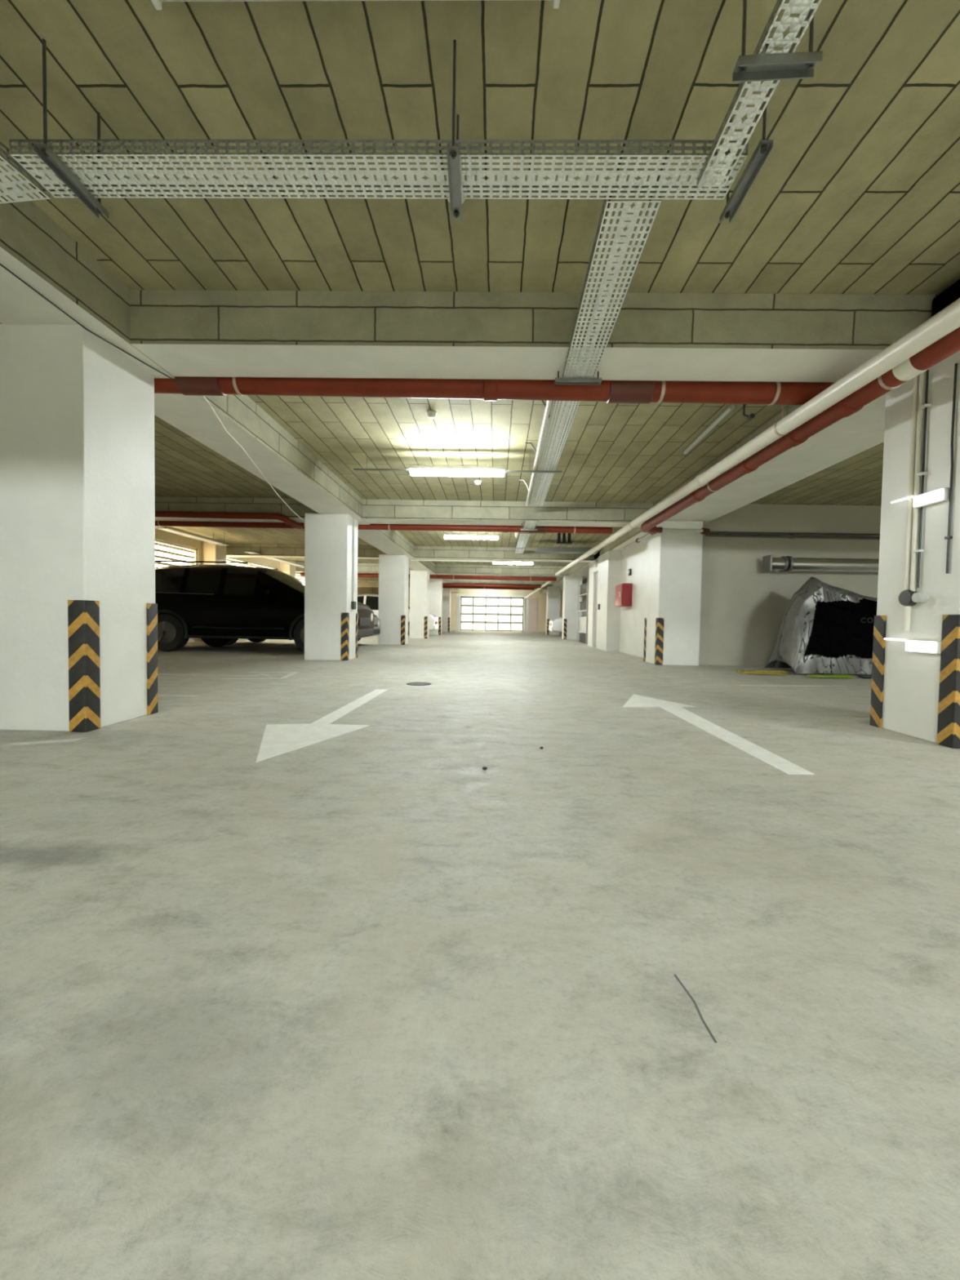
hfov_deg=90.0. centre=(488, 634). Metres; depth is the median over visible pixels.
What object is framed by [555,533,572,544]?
bracket
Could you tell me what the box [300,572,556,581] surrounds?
drain pipe
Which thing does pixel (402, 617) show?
guard
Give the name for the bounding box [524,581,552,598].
drain pipe
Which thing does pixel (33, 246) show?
beam
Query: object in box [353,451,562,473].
rail
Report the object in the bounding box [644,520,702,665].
concrete column
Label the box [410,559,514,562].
conduit
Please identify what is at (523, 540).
cable tray
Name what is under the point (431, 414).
smoke detector
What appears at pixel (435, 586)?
concrete column
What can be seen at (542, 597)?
wall
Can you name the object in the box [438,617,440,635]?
guard
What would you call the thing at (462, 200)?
smoke detector
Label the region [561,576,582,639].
concrete column
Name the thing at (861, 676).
garden hose
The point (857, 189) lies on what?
ceiling
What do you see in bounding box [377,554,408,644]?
concrete column
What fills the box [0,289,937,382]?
cross beam
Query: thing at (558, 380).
hanger
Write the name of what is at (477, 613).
door
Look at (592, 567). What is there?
doorway
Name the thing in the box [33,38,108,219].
hanger
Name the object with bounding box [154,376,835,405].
drain pipe
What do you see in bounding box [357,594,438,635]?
car
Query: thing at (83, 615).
guard
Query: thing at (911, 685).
concrete column
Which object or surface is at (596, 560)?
lamp
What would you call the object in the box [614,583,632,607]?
cabinet
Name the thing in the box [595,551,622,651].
concrete column
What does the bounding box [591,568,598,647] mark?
door
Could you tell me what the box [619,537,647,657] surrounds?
wall
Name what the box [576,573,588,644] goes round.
storage rack
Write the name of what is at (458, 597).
trim
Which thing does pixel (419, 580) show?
concrete column
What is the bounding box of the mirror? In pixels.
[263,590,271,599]
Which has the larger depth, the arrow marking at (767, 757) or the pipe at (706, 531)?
the pipe at (706, 531)
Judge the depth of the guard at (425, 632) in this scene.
16.41 m
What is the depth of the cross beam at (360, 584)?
25.33 m
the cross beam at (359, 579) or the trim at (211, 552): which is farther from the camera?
the cross beam at (359, 579)
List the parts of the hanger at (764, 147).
threaded rod, slotted rail, threaded rod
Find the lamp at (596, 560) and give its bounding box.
[594,559,597,567]
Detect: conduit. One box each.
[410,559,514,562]
[525,400,551,506]
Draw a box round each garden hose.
[734,669,787,675]
[806,674,853,678]
[857,674,871,678]
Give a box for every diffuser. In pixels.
[158,0,521,1]
[905,640,936,653]
[912,488,943,506]
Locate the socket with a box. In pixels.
[898,589,928,606]
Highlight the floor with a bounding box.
[0,630,959,1279]
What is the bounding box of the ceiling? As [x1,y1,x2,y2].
[0,0,959,576]
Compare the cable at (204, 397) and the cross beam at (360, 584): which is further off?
the cross beam at (360, 584)
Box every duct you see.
[533,561,570,563]
[535,546,598,554]
[762,554,879,573]
[931,279,959,316]
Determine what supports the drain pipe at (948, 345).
attached to the cross beam at (295, 334)
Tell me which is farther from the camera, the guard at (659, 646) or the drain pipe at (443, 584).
the drain pipe at (443, 584)
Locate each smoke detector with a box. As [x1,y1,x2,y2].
[426,410,436,418]
[444,190,467,204]
[474,480,481,485]
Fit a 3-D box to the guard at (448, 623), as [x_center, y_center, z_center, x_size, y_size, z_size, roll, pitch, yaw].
[-2.006,-0.489,24.471,0.100,0.760,0.100,1,2,1]
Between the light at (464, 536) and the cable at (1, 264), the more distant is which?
the light at (464, 536)
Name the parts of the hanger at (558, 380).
slotted rail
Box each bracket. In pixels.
[525,442,536,453]
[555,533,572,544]
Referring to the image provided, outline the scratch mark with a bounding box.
[674,974,716,1042]
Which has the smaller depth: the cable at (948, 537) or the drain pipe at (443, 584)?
the cable at (948, 537)
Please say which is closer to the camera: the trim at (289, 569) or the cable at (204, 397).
the cable at (204, 397)
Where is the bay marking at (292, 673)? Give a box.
[221,671,297,679]
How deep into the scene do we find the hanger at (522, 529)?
8.08 m
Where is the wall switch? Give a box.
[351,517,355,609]
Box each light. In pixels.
[151,0,559,10]
[408,463,505,477]
[443,531,498,539]
[492,561,533,564]
[683,404,734,453]
[884,637,941,653]
[890,487,949,508]
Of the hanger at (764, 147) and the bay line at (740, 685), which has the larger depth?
the bay line at (740, 685)
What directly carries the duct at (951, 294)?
hanging from the ceiling
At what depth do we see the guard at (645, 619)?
8.38 m
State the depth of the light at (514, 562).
14.46 m
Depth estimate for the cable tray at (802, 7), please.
1.43 m
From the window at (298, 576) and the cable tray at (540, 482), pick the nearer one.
the cable tray at (540, 482)
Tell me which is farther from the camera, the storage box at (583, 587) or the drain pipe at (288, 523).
the storage box at (583, 587)
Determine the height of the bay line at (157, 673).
0.001 m
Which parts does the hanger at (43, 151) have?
threaded rod, slotted rail, threaded rod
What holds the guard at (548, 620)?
attached to the concrete column at (553, 605)
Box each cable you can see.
[0,263,174,380]
[203,395,303,520]
[944,363,957,573]
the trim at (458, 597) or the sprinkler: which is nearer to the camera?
the sprinkler
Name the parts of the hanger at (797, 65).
threaded rod, slotted rail, threaded rod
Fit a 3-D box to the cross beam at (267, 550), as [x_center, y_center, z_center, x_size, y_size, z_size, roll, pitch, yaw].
[0.446,-2.193,13.133,15.600,0.320,0.400,1,2,1]
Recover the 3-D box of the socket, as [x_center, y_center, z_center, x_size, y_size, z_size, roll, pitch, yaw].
[2.641,-0.230,2.991,0.058,0.104,0.174,1,2,1]
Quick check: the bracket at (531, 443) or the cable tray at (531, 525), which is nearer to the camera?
the bracket at (531, 443)
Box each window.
[155,538,197,567]
[226,556,276,568]
[295,572,304,582]
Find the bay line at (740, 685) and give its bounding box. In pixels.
[739,684,847,686]
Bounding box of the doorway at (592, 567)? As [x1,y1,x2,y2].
[587,549,599,646]
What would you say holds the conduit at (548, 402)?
attached to the bracket at (531, 443)
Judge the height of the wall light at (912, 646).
0.080 m
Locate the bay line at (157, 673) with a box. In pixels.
[157,673,261,676]
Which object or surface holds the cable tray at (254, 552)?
hanging from the ceiling
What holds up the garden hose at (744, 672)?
on the floor
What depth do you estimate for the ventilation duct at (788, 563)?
7.54 m
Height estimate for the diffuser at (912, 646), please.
0.067 m
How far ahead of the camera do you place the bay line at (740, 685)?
5.43 m
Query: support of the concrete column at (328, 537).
on the floor
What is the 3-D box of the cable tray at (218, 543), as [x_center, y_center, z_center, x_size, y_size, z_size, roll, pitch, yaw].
[-6.351,-2.231,10.291,0.269,0.294,2.500,1,2,1]
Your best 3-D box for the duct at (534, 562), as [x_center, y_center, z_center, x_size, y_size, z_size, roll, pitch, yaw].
[1.931,-2.338,15.205,1.700,0.110,0.400,1,2,1]
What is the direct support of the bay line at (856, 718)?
on the floor
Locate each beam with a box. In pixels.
[0,179,459,592]
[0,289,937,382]
[155,496,657,527]
[226,543,594,562]
[295,562,569,576]
[357,574,589,584]
[357,581,562,590]
[539,393,885,593]
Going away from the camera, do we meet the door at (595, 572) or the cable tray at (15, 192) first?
the cable tray at (15, 192)
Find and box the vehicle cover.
[764,577,877,675]
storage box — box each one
[578,633,587,644]
[579,600,588,610]
[579,616,586,631]
[580,582,586,595]
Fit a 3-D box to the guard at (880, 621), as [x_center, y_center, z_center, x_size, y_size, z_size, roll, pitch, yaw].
[2.704,0.251,3.280,0.100,0.760,0.100,1,2,1]
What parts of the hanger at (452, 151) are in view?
threaded rod, slotted rail, threaded rod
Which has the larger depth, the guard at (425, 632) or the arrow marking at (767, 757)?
the guard at (425, 632)
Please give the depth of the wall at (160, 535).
12.16 m
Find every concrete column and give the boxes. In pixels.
[0,324,155,731]
[304,512,358,660]
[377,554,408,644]
[408,570,429,638]
[428,580,442,635]
[441,587,450,632]
[546,586,560,635]
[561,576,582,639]
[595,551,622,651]
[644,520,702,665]
[876,351,959,742]
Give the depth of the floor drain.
5.02 m
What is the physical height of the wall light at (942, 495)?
0.080 m
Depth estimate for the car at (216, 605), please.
8.86 m
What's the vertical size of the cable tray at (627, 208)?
0.051 m
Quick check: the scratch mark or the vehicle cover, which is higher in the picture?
the vehicle cover
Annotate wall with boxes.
[155,528,371,642]
[371,586,586,631]
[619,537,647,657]
[698,503,880,666]
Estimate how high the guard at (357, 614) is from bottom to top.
0.760 m
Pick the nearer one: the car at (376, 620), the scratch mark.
the scratch mark
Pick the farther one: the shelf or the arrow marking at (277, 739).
the shelf
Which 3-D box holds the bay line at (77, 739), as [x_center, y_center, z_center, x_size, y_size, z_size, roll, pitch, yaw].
[-2.353,0.571,2.549,0.326,0.001,0.063,0,2,-25]
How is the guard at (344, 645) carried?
attached to the concrete column at (328, 537)
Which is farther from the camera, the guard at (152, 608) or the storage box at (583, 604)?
the storage box at (583, 604)
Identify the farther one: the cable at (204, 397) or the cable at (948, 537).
the cable at (204, 397)
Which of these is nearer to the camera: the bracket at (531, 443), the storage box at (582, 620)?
the bracket at (531, 443)
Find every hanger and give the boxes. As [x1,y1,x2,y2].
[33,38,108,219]
[446,39,462,222]
[520,523,537,530]
[555,371,601,384]
[719,31,773,223]
[732,0,822,82]
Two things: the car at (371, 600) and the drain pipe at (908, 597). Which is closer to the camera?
the drain pipe at (908, 597)
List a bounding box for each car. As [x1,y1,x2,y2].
[155,560,373,652]
[224,614,380,645]
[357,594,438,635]
[548,611,588,633]
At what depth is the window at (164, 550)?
11.40 m
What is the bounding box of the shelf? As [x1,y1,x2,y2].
[577,593,586,596]
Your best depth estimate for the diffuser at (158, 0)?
1.46 m
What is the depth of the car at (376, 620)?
11.88 m
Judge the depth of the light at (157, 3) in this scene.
1.46 m
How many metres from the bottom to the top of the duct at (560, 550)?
0.110 m
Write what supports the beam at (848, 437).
attached to the ceiling
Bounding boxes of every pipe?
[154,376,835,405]
[155,511,612,533]
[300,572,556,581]
[442,582,541,587]
[442,586,533,590]
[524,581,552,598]
[555,297,959,576]
[623,527,879,549]
[640,326,959,533]
[898,368,930,631]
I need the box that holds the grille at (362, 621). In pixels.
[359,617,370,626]
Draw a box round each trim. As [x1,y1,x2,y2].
[201,538,226,641]
[280,560,295,577]
[456,593,528,631]
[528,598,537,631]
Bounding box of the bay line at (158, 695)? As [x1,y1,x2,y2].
[158,694,198,696]
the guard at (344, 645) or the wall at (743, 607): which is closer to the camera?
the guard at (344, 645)
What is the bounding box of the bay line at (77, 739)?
[2,737,84,746]
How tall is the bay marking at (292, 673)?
0.001 m
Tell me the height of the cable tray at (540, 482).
0.051 m
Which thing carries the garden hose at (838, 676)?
on the floor
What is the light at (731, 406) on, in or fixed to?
attached to the ceiling
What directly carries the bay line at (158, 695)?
on the floor
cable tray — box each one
[0,141,50,204]
[8,139,748,199]
[155,525,230,546]
[244,543,304,567]
[515,532,531,553]
[523,518,537,528]
[528,400,580,505]
[561,195,662,377]
[697,0,822,186]
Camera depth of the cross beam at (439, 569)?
17.25 m
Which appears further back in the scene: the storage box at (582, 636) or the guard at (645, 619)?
the storage box at (582, 636)
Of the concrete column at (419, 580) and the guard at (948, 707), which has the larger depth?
the concrete column at (419, 580)
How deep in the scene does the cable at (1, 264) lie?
2.66 m
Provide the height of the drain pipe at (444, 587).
0.185 m
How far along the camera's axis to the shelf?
15.49 m
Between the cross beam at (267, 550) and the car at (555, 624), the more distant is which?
the car at (555, 624)
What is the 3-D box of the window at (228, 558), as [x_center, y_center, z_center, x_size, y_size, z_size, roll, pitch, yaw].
[-7.436,-1.804,14.875,0.140,0.910,3.600,1,2,1]
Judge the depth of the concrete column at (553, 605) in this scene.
22.92 m
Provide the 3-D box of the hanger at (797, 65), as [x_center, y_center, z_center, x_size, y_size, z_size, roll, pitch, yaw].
[0.801,-1.768,1.323,0.220,0.421,0.042,1,2,4]
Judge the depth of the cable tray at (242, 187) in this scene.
1.71 m
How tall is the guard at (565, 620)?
0.760 m
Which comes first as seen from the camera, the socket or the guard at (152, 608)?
the socket
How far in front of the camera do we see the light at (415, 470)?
5.53 m
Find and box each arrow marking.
[256,688,387,762]
[622,693,814,774]
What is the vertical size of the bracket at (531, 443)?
0.188 m
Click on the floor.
(374, 1002)
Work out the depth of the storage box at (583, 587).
15.15 m
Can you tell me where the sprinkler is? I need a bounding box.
[742,404,755,421]
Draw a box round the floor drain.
[406,681,431,685]
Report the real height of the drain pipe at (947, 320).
0.315 m
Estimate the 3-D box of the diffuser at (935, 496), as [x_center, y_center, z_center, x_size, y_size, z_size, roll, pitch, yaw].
[2.640,-0.819,2.883,0.016,0.067,0.192,1,2,1]
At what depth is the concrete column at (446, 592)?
24.41 m
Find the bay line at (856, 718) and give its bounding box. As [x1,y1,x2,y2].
[853,717,870,720]
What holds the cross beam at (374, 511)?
attached to the ceiling
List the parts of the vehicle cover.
black panel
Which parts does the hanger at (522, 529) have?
slotted rail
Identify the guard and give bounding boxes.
[67,600,100,732]
[146,603,158,715]
[340,612,349,660]
[355,613,358,657]
[400,615,405,644]
[423,616,427,638]
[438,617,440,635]
[447,617,449,632]
[546,618,549,635]
[563,618,566,639]
[643,617,646,661]
[654,617,664,665]
[869,615,886,728]
[936,614,959,748]
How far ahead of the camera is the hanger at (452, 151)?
1.69 m
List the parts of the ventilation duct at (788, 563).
damper plate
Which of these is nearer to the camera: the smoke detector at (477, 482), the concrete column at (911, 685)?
the concrete column at (911, 685)
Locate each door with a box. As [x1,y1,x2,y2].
[458,595,524,631]
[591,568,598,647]
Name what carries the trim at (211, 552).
attached to the wall at (160, 535)
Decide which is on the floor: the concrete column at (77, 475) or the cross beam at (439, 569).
the concrete column at (77, 475)

